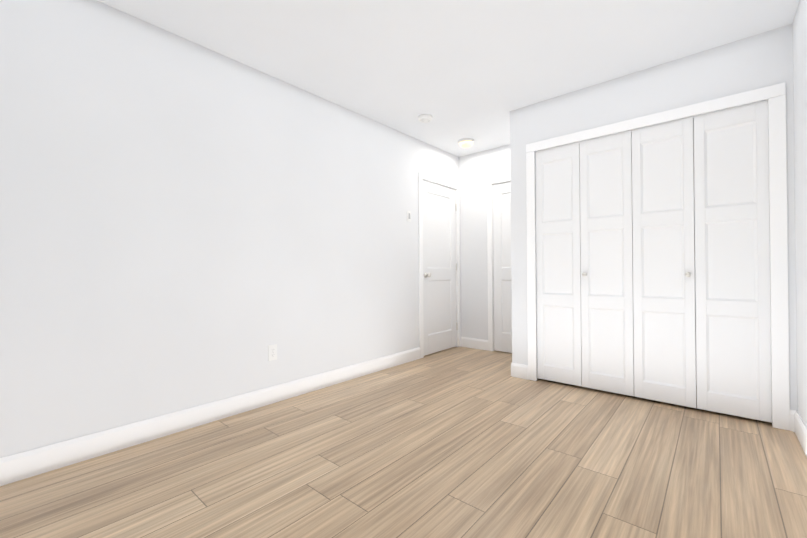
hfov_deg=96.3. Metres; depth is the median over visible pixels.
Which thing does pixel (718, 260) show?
closet door
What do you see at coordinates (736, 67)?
wall
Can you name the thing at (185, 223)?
wall
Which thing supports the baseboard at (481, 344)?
attached to the wall at (474, 172)
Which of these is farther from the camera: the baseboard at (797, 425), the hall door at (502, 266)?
the hall door at (502, 266)
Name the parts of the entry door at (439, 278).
knob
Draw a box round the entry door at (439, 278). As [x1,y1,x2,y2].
[422,180,455,355]
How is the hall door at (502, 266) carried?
in the wall at (474, 172)
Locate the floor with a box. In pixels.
[0,346,806,537]
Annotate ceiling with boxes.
[97,0,799,156]
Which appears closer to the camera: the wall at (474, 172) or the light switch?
the light switch
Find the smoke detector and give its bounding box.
[418,114,431,122]
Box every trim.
[526,82,789,430]
[535,100,767,151]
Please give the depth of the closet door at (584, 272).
2.93 m
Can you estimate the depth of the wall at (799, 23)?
2.01 m
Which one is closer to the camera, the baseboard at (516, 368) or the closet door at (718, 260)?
the closet door at (718, 260)
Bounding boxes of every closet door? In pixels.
[535,131,633,395]
[632,101,771,422]
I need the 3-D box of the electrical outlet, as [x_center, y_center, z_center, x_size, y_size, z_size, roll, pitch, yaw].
[-0.977,0.625,2.699,0.008,0.115,0.070,-1,0,41]
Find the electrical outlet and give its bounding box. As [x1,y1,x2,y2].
[268,344,276,360]
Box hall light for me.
[458,138,473,147]
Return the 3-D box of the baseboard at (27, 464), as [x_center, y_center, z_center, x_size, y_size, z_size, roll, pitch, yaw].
[-1.140,0.937,2.502,0.014,0.125,4.045,-1,0,41]
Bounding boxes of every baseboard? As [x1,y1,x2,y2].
[0,347,419,485]
[461,337,487,350]
[511,362,527,376]
[790,410,806,456]
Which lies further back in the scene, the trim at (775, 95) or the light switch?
the light switch
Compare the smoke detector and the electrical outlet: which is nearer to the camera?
the electrical outlet
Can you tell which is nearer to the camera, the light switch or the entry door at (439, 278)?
the light switch
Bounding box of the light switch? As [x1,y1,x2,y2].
[407,211,410,221]
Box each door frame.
[418,172,460,358]
[487,175,510,350]
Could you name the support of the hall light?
attached to the ceiling
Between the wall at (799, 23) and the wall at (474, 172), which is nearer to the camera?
the wall at (799, 23)
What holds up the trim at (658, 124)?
attached to the wall at (736, 67)
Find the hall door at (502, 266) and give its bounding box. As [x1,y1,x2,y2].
[493,182,511,352]
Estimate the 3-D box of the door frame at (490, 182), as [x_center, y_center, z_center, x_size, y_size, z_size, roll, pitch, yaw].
[1.323,-0.050,4.229,0.673,2.082,0.141,-1,0,41]
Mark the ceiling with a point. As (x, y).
(477, 71)
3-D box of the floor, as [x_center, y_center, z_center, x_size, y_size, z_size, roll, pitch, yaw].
[0.217,1.017,1.883,3.113,0.060,5.127,-1,0,41]
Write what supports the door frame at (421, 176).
attached to the wall at (185, 223)
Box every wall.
[0,0,458,457]
[459,144,510,339]
[510,24,796,410]
[792,0,806,426]

